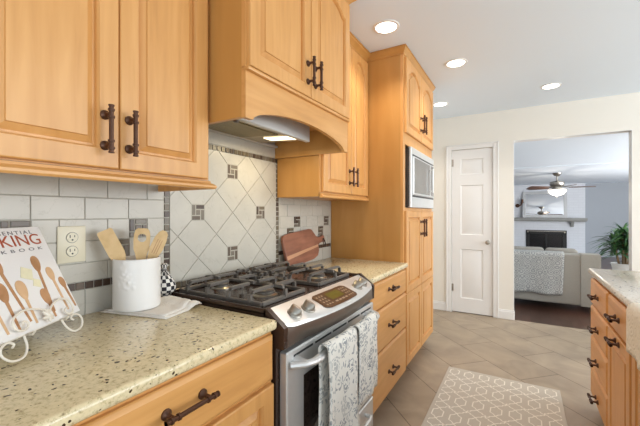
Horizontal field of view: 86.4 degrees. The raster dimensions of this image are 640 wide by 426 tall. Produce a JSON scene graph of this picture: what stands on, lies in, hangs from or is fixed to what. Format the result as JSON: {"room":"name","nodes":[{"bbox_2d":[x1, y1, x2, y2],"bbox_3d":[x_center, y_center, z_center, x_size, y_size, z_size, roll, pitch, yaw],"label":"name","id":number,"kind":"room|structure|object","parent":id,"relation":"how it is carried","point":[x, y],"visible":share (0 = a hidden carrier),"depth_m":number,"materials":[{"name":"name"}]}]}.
{"room":"kitchen","nodes":[
{"label":"kitchen","id":0,"kind":"room"},
{"bbox_2d":[0,131,330,318],"bbox_3d":[-0.692,0.018,1.599,0.101,2.505,7.250,0,0,31],"label":"wall","id":1,"kind":"structure","parent":0,"point":[241,223],"depth_m":1.59,"materials":[{"name":"white tile"}]},
{"bbox_2d":[57,226,85,263],"bbox_3d":[-0.869,0.110,1.193,0.010,0.128,0.088,0,0,31],"label":"wall outlet","id":2,"kind":"object","parent":1,"relation":"attached to","point":[71,240],"visible":0.98,"depth_m":1.19,"materials":[{"name":"beige plastic"}]},
{"bbox_2d":[66,246,77,256],"bbox_3d":[-0.868,0.134,1.192,0.001,0.038,0.038,0,0,31],"label":"socket","id":3,"kind":"object","parent":2,"relation":"attached to","point":[71,251],"depth_m":1.19,"materials":[{"name":"grey plastic"}]},
{"bbox_2d":[66,232,77,242],"bbox_3d":[-0.868,0.086,1.192,0.001,0.038,0.038,0,0,31],"label":"socket","id":4,"kind":"object","parent":2,"relation":"attached to","point":[71,237],"depth_m":1.19,"materials":[{"name":"grey plastic"}]},
{"bbox_2d":[0,0,216,191],"bbox_3d":[-0.888,-0.661,0.795,0.380,1.137,1.409,0,0,31],"label":"upper cabinet","id":5,"kind":"object","parent":1,"relation":"attached to","point":[100,90],"visible":1,"depth_m":0.97,"materials":[{"name":"brown wood"}]},
{"bbox_2d":[208,0,355,158],"bbox_3d":[-0.247,-0.789,1.696,0.568,0.888,0.925,0,0,31],"label":"upper cabinet","id":6,"kind":"object","parent":1,"relation":"attached to","point":[289,59],"visible":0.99,"depth_m":1.42,"materials":[{"name":"brown wood"}]},
{"bbox_2d":[208,115,316,147],"bbox_3d":[-0.318,-0.442,1.739,0.396,0.123,0.794,0,0,31],"label":"range hood","id":7,"kind":"object","parent":6,"relation":"attached to","point":[263,129],"visible":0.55,"depth_m":1.69,"materials":[{"name":"metal"}]},
{"bbox_2d":[277,32,370,200],"bbox_3d":[0.070,-0.661,2.418,0.380,1.137,0.720,0,0,31],"label":"upper cabinet","id":8,"kind":"object","parent":1,"relation":"attached to","point":[342,176],"visible":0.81,"depth_m":2.35,"materials":[{"name":"brown wood"}]},
{"bbox_2d":[349,0,639,119],"bbox_3d":[1.731,-1.260,0.237,5.660,0.050,7.370,0,0,31],"label":"ceiling","id":9,"kind":"structure","parent":0,"point":[512,49],"depth_m":2.51,"materials":[{"name":"white paint"}]},
{"bbox_2d":[373,19,399,33],"bbox_3d":[0.439,-1.232,2.261,0.176,0.006,0.176,0,0,31],"label":"recessed light","id":10,"kind":"object","parent":9,"relation":"in","point":[389,26],"visible":1,"depth_m":2.25,"materials":[{"name":"white paint"}]},
{"bbox_2d":[376,22,395,32],"bbox_3d":[0.439,-1.233,2.261,0.136,0.003,0.136,0,0,31],"label":"diffuser","id":11,"kind":"object","parent":10,"relation":"attached to","point":[381,27],"depth_m":2.26,"materials":[{"name":"white"}]},
{"bbox_2d":[433,102,448,106],"bbox_3d":[1.365,-1.232,3.862,0.176,0.006,0.176,0,0,31],"label":"recessed light","id":12,"kind":"object","parent":9,"relation":"in","point":[437,104],"visible":0.97,"depth_m":3.87,"materials":[{"name":"white paint"}]},
{"bbox_2d":[434,103,446,105],"bbox_3d":[1.365,-1.233,3.862,0.136,0.003,0.136,0,0,31],"label":"diffuser","id":13,"kind":"object","parent":12,"relation":"attached to","point":[435,104],"depth_m":3.87,"materials":[{"name":"white"}]},
{"bbox_2d":[445,58,467,67],"bbox_3d":[1.119,-1.232,2.803,0.176,0.006,0.176,0,0,31],"label":"recessed light","id":14,"kind":"object","parent":9,"relation":"in","point":[458,62],"visible":1,"depth_m":2.79,"materials":[{"name":"white paint"}]},
{"bbox_2d":[447,60,464,66],"bbox_3d":[1.119,-1.233,2.803,0.136,0.003,0.136,0,0,31],"label":"diffuser","id":15,"kind":"object","parent":14,"relation":"attached to","point":[451,63],"depth_m":2.81,"materials":[{"name":"white"}]},
{"bbox_2d":[540,83,561,89],"bbox_3d":[2.246,-1.232,3.311,0.176,0.006,0.176,0,0,31],"label":"recessed light","id":16,"kind":"object","parent":9,"relation":"in","point":[550,85],"visible":1,"depth_m":3.31,"materials":[{"name":"white paint"}]},
{"bbox_2d":[543,84,558,88],"bbox_3d":[2.246,-1.233,3.311,0.136,0.003,0.136,0,0,31],"label":"diffuser","id":17,"kind":"object","parent":16,"relation":"attached to","point":[547,86],"depth_m":3.31,"materials":[{"name":"white"}]},
{"bbox_2d":[373,257,627,425],"bbox_3d":[3.394,1.295,3.977,8.200,0.050,15.500,0,0,31],"label":"floor","id":18,"kind":"structure","parent":0,"point":[544,355],"depth_m":3.01,"materials":[{"name":"beige tile"}]},
{"bbox_2d":[72,332,273,425],"bbox_3d":[-0.753,0.836,0.723,0.668,0.868,1.378,0,0,31],"label":"base cabinet","id":19,"kind":"object","parent":18,"relation":"on","point":[235,387],"visible":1,"depth_m":0.94,"materials":[{"name":"brown wood"}]},
{"bbox_2d":[0,304,276,425],"bbox_3d":[-0.773,0.383,0.732,0.640,0.035,1.393,0,0,31],"label":"countertop","id":20,"kind":"structure","parent":19,"relation":"on","point":[65,377],"depth_m":0.86,"materials":[{"name":"beige stone"}]},
{"bbox_2d":[0,298,82,362],"bbox_3d":[-0.757,0.235,0.940,0.256,0.255,0.207,0,0,42],"label":"easel","id":21,"kind":"object","parent":20,"relation":"on","point":[47,315],"visible":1,"depth_m":0.91,"materials":[{"name":"white metal"}]},
{"bbox_2d":[0,227,79,344],"bbox_3d":[-0.841,0.184,0.933,0.153,0.281,0.315,0,0,-2],"label":"cookbook","id":22,"kind":"object","parent":21,"relation":"on","point":[30,275],"visible":0.99,"depth_m":0.97,"materials":[{"name":"white paper"}]},
{"bbox_2d":[0,316,9,334],"bbox_3d":[-0.805,0.218,0.830,0.001,0.181,0.031,-26,1,-2],"label":"print","id":23,"kind":"object","parent":22,"relation":"attached to","point":[1,321],"depth_m":0.84},
{"bbox_2d":[0,283,21,329],"bbox_3d":[-0.796,0.239,0.871,0.001,0.134,0.034,-26,1,-2],"label":"print","id":24,"kind":"object","parent":22,"relation":"attached to","point":[4,296],"depth_m":0.87},
{"bbox_2d":[0,264,31,321],"bbox_3d":[-0.814,0.206,0.896,0.001,0.189,0.037,-26,1,-2],"label":"print","id":25,"kind":"object","parent":22,"relation":"attached to","point":[2,275],"depth_m":0.90},
{"bbox_2d":[20,267,32,279],"bbox_3d":[-0.832,0.172,0.966,0.001,0.046,0.047,-26,1,-2],"label":"print","id":26,"kind":"object","parent":22,"relation":"attached to","point":[26,273],"depth_m":0.97},
{"bbox_2d":[15,280,38,322],"bbox_3d":[-0.797,0.242,0.930,0.001,0.128,0.034,-26,1,-2],"label":"print","id":27,"kind":"object","parent":22,"relation":"attached to","point":[20,287],"depth_m":0.93},
{"bbox_2d":[33,278,41,286],"bbox_3d":[-0.819,0.202,0.985,0.001,0.031,0.032,-26,1,-2],"label":"print","id":28,"kind":"object","parent":22,"relation":"attached to","point":[36,282],"depth_m":0.99},
{"bbox_2d":[30,256,55,310],"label":"print","id":29,"kind":"object","parent":22,"relation":"attached to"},
{"bbox_2d":[40,288,56,316],"bbox_3d":[-0.791,0.261,0.994,0.001,0.091,0.031,-26,1,-2],"label":"print","id":30,"kind":"object","parent":22,"relation":"attached to","point":[44,293],"depth_m":0.99},
{"bbox_2d":[45,267,68,308],"bbox_3d":[-0.808,0.231,1.048,0.001,0.146,0.028,-26,1,-2],"label":"print","id":31,"kind":"object","parent":22,"relation":"attached to","point":[49,271],"depth_m":1.05},
{"bbox_2d":[58,277,75,305],"bbox_3d":[-0.801,0.248,1.077,0.001,0.104,0.024,-26,1,-2],"label":"print","id":32,"kind":"object","parent":22,"relation":"attached to","point":[60,279],"depth_m":1.08},
{"bbox_2d":[99,296,201,318],"bbox_3d":[-0.632,0.351,1.318,0.304,0.027,0.231,0,0,17],"label":"napkin","id":33,"kind":"object","parent":20,"relation":"on","point":[170,306],"visible":0.73,"depth_m":1.26,"materials":[{"name":"white fabric"}]},
{"bbox_2d":[112,255,160,311],"bbox_3d":[-0.696,0.263,1.295,0.162,0.188,0.163,0,0,31],"label":"utensil canister","id":34,"kind":"object","parent":33,"relation":"on","point":[136,284],"visible":0.99,"depth_m":1.23,"materials":[{"name":"white ceramic"}]},
{"bbox_2d":[97,228,125,259],"bbox_3d":[-0.739,0.199,1.271,0.158,0.291,0.016,0,0,-30],"label":"wooden spatula","id":35,"kind":"object","parent":34,"relation":"in","point":[108,238],"visible":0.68,"depth_m":1.25,"materials":[{"name":"brown wood"}]},
{"bbox_2d":[133,228,149,259],"bbox_3d":[-0.686,0.201,1.312,0.058,0.285,0.036,0,0,-29],"label":"wooden turner","id":36,"kind":"object","parent":34,"relation":"in","point":[141,249],"visible":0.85,"depth_m":1.31,"materials":[{"name":"brown wood"}]},
{"bbox_2d":[147,230,167,258],"bbox_3d":[-0.666,0.206,1.321,0.139,0.277,0.015,0,0,-31],"label":"wooden spoon","id":37,"kind":"object","parent":34,"relation":"in","point":[158,243],"visible":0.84,"depth_m":1.33,"materials":[{"name":"brown wood"}]},
{"bbox_2d":[161,263,175,296],"bbox_3d":[-0.663,0.285,1.446,0.096,0.142,0.096,0,0,31],"label":"bottle","id":38,"kind":"object","parent":20,"relation":"on","point":[168,285],"visible":0.66,"depth_m":1.43,"materials":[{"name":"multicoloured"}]},
{"bbox_2d":[171,261,379,425],"bbox_3d":[-0.160,0.783,1.669,0.734,0.974,0.832,0,0,31],"label":"gas range","id":39,"kind":"object","parent":18,"relation":"on","point":[309,306],"visible":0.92,"depth_m":1.37,"materials":[{"name":"silver metal"}]},
{"bbox_2d":[171,265,357,316],"bbox_3d":[-0.227,0.356,1.709,0.579,0.032,0.832,0,0,31],"label":"cooktop","id":40,"kind":"object","parent":39,"relation":"in","point":[265,302],"depth_m":1.49,"materials":[{"name":"black metal"}]},
{"bbox_2d":[318,326,359,425],"bbox_3d":[0.081,0.712,1.363,0.060,0.455,0.254,0,0,31],"label":"dish towel","id":41,"kind":"object","parent":39,"relation":"hanging from","point":[338,373],"visible":1,"depth_m":1.33,"materials":[{"name":"white fabric"}]},
{"bbox_2d":[353,312,377,406],"bbox_3d":[0.211,0.668,1.585,0.058,0.362,0.220,0,0,31],"label":"dish towel","id":42,"kind":"object","parent":39,"relation":"hanging from","point":[367,326],"visible":0.87,"depth_m":1.56,"materials":[{"name":"white fabric"}]},
{"bbox_2d":[331,44,435,365],"bbox_3d":[0.620,0.018,3.064,0.669,2.503,1.003,0,0,31],"label":"pantry cabinet","id":43,"kind":"object","parent":18,"relation":"on","point":[400,92],"visible":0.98,"depth_m":2.64,"materials":[{"name":"brown wood"}]},
{"bbox_2d":[405,146,433,208],"bbox_3d":[0.698,-0.277,3.055,0.539,0.470,0.770,0,0,31],"label":"microwave","id":44,"kind":"object","parent":43,"relation":"in","point":[419,168],"visible":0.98,"depth_m":2.76,"materials":[{"name":"silver metal"}]},
{"bbox_2d":[369,269,405,413],"bbox_3d":[0.210,0.836,2.354,0.668,0.868,0.692,0,0,31],"label":"base cabinet","id":45,"kind":"object","parent":18,"relation":"on","point":[389,300],"visible":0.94,"depth_m":2.18,"materials":[{"name":"brown wood"}]},
{"bbox_2d":[300,257,407,282],"bbox_3d":[0.192,0.383,2.360,0.646,0.035,0.700,0,0,31],"label":"countertop","id":46,"kind":"structure","parent":45,"relation":"on","point":[374,271],"depth_m":2.32,"materials":[{"name":"beige stone"}]},
{"bbox_2d":[281,229,325,265],"bbox_3d":[-0.103,0.239,2.428,0.064,0.247,0.537,0,0,30],"label":"cutting board","id":47,"kind":"object","parent":46,"relation":"on","point":[299,246],"visible":0.91,"depth_m":2.36,"materials":[{"name":"brown wood"}]},
{"bbox_2d":[421,366,567,425],"bbox_3d":[0.964,1.265,1.901,0.750,0.010,1.653,0,0,31],"label":"rug","id":48,"kind":"object","parent":18,"relation":"on","point":[463,397],"visible":1,"depth_m":2.27,"materials":[{"name":"beige fabric"}]},
{"bbox_2d":[514,183,587,252],"bbox_3d":[6.251,0.201,10.598,3.265,2.138,0.788,0,0,31],"label":"fireplace","id":49,"kind":"object","parent":18,"relation":"on","point":[569,232],"visible":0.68,"depth_m":10.18,"materials":[{"name":"white paint"}]},
{"bbox_2d":[522,191,566,217],"bbox_3d":[6.770,-0.255,10.282,1.130,0.798,0.110,0,0,31],"label":"wall mirror","id":50,"kind":"object","parent":49,"relation":"on","point":[541,204],"visible":0.8,"depth_m":10.29,"materials":[{"name":"silver metal"}]},
{"bbox_2d":[514,218,587,221],"bbox_3d":[6.267,0.198,10.526,3.165,0.105,0.220,0,0,31],"label":"mantel shelf","id":51,"kind":"object","parent":49,"relation":"attached to","point":[515,219],"depth_m":10.10,"materials":[{"name":"grey paint"}]},
{"bbox_2d":[514,246,600,311],"bbox_3d":[2.868,0.877,5.180,2.050,0.785,0.942,0,0,31],"label":"sofa","id":52,"kind":"object","parent":18,"relation":"on","point":[576,277],"visible":0.26,"depth_m":4.41,"materials":[{"name":"beige fabric"}]},
{"bbox_2d":[514,246,543,250],"bbox_3d":[2.879,0.667,4.943,0.630,0.365,0.200,0,0,31],"label":"cushion","id":53,"kind":"object","parent":52,"relation":"on","point":[515,247],"depth_m":4.82,"materials":[{"name":"beige fabric"}]},
{"bbox_2d":[514,249,563,294],"bbox_3d":[2.670,0.803,4.830,1.286,0.571,0.203,0,0,31],"label":"throw blanket","id":54,"kind":"object","parent":52,"relation":"on","point":[536,271],"visible":0.42,"depth_m":4.57,"materials":[{"name":"grey fabric"}]},
{"bbox_2d":[545,247,577,252],"bbox_3d":[3.316,0.667,4.685,0.365,0.365,0.200,0,0,31],"label":"cushion","id":55,"kind":"object","parent":52,"relation":"on","point":[566,250],"depth_m":4.62,"materials":[{"name":"beige fabric"}]},
{"bbox_2d":[587,278,639,425],"bbox_3d":[1.627,0.836,1.298,0.783,0.868,1.790,0,0,31],"label":"base cabinet","id":56,"kind":"object","parent":18,"relation":"on","point":[615,375],"visible":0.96,"depth_m":1.72,"materials":[{"name":"brown wood"}]},
{"bbox_2d":[588,268,639,305],"bbox_3d":[1.668,0.383,1.269,0.818,0.035,1.842,0,0,31],"label":"countertop","id":57,"kind":"structure","parent":56,"relation":"on","point":[623,284],"depth_m":1.80,"materials":[{"name":"stone"}]},
{"bbox_2d":[626,302,639,370],"bbox_3d":[1.215,0.447,1.106,0.273,0.188,0.450,0,0,31],"label":"cloth","id":58,"kind":"object","parent":57,"relation":"on","point":[633,309],"visible":1,"depth_m":1.27,"materials":[{"name":"beige fabric"}]},
{"bbox_3d":[4.099,1.089,4.600,0.330,0.367,0.339,0,0,31],"label":"plant stand","id":59,"kind":"object","parent":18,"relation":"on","visible":0},
{"bbox_2d":[587,222,628,270],"bbox_3d":[4.135,0.515,4.638,0.804,0.779,0.710,0,0,31],"label":"potted plant","id":60,"kind":"object","parent":59,"relation":"on","point":[619,241],"visible":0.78,"depth_m":4.61,"materials":[{"name":"green plant"}]},
{"bbox_2d":[432,92,639,310],"bbox_3d":[3.575,0.018,3.359,5.660,2.505,0.120,0,0,31],"label":"wall","id":61,"kind":"structure","parent":0,"point":[615,112],"depth_m":4.06,"materials":[{"name":"beige paint"}]},
{"bbox_2d":[433,300,445,310],"bbox_3d":[1.420,1.214,4.554,0.513,0.112,0.014,0,0,31],"label":"baseboard","id":62,"kind":"structure","parent":61,"relation":"attached to","point":[439,305],"depth_m":4.46,"materials":[{"name":"white paint"}]},
{"bbox_2d":[451,148,492,315],"bbox_3d":[1.899,0.231,4.272,0.478,2.063,0.102,0,0,31],"label":"door","id":63,"kind":"structure","parent":61,"relation":"in","point":[472,169],"depth_m":4.28,"materials":[{"name":"white paint"}]},
{"bbox_2d":[446,141,498,317],"bbox_3d":[1.899,0.202,4.266,0.604,2.137,0.022,0,0,31],"label":"trim","id":64,"kind":"structure","parent":61,"relation":"attached to","point":[495,144],"depth_m":4.14,"materials":[{"name":"white paint"}]},
{"bbox_2d":[499,309,514,319],"bbox_3d":[2.233,1.214,4.074,0.167,0.112,0.014,0,0,31],"label":"baseboard","id":65,"kind":"structure","parent":61,"relation":"attached to","point":[503,314],"depth_m":4.07,"materials":[{"name":"white paint"}]},
{"bbox_2d":[513,130,631,310],"bbox_3d":[2.786,0.205,3.825,1.065,2.129,0.122,0,0,31],"label":"trim","id":66,"kind":"structure","parent":61,"relation":"attached to","point":[621,131],"depth_m":3.58,"materials":[{"name":"white paint"}]},
{"bbox_2d":[514,132,628,184],"bbox_3d":[5.243,-0.889,7.106,8.200,0.062,8.030,0,0,31],"label":"ceiling","id":67,"kind":"structure","parent":0,"point":[597,158],"depth_m":5.64,"materials":[{"name":"white paint"}]},
{"bbox_2d":[526,173,595,196],"bbox_3d":[5.196,-0.610,7.387,1.250,0.520,1.291,0,0,31],"label":"ceiling fan","id":68,"kind":"object","parent":67,"relation":"hanging from","point":[557,190],"visible":1,"depth_m":7.32,"materials":[{"name":"silver metal"}]},
{"bbox_2d":[585,182,628,257],"bbox_3d":[7.259,0.200,10.520,8.200,2.140,0.100,0,0,31],"label":"wall","id":69,"kind":"structure","parent":0,"point":[605,203],"depth_m":9.89,"materials":[{"name":"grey paint"}]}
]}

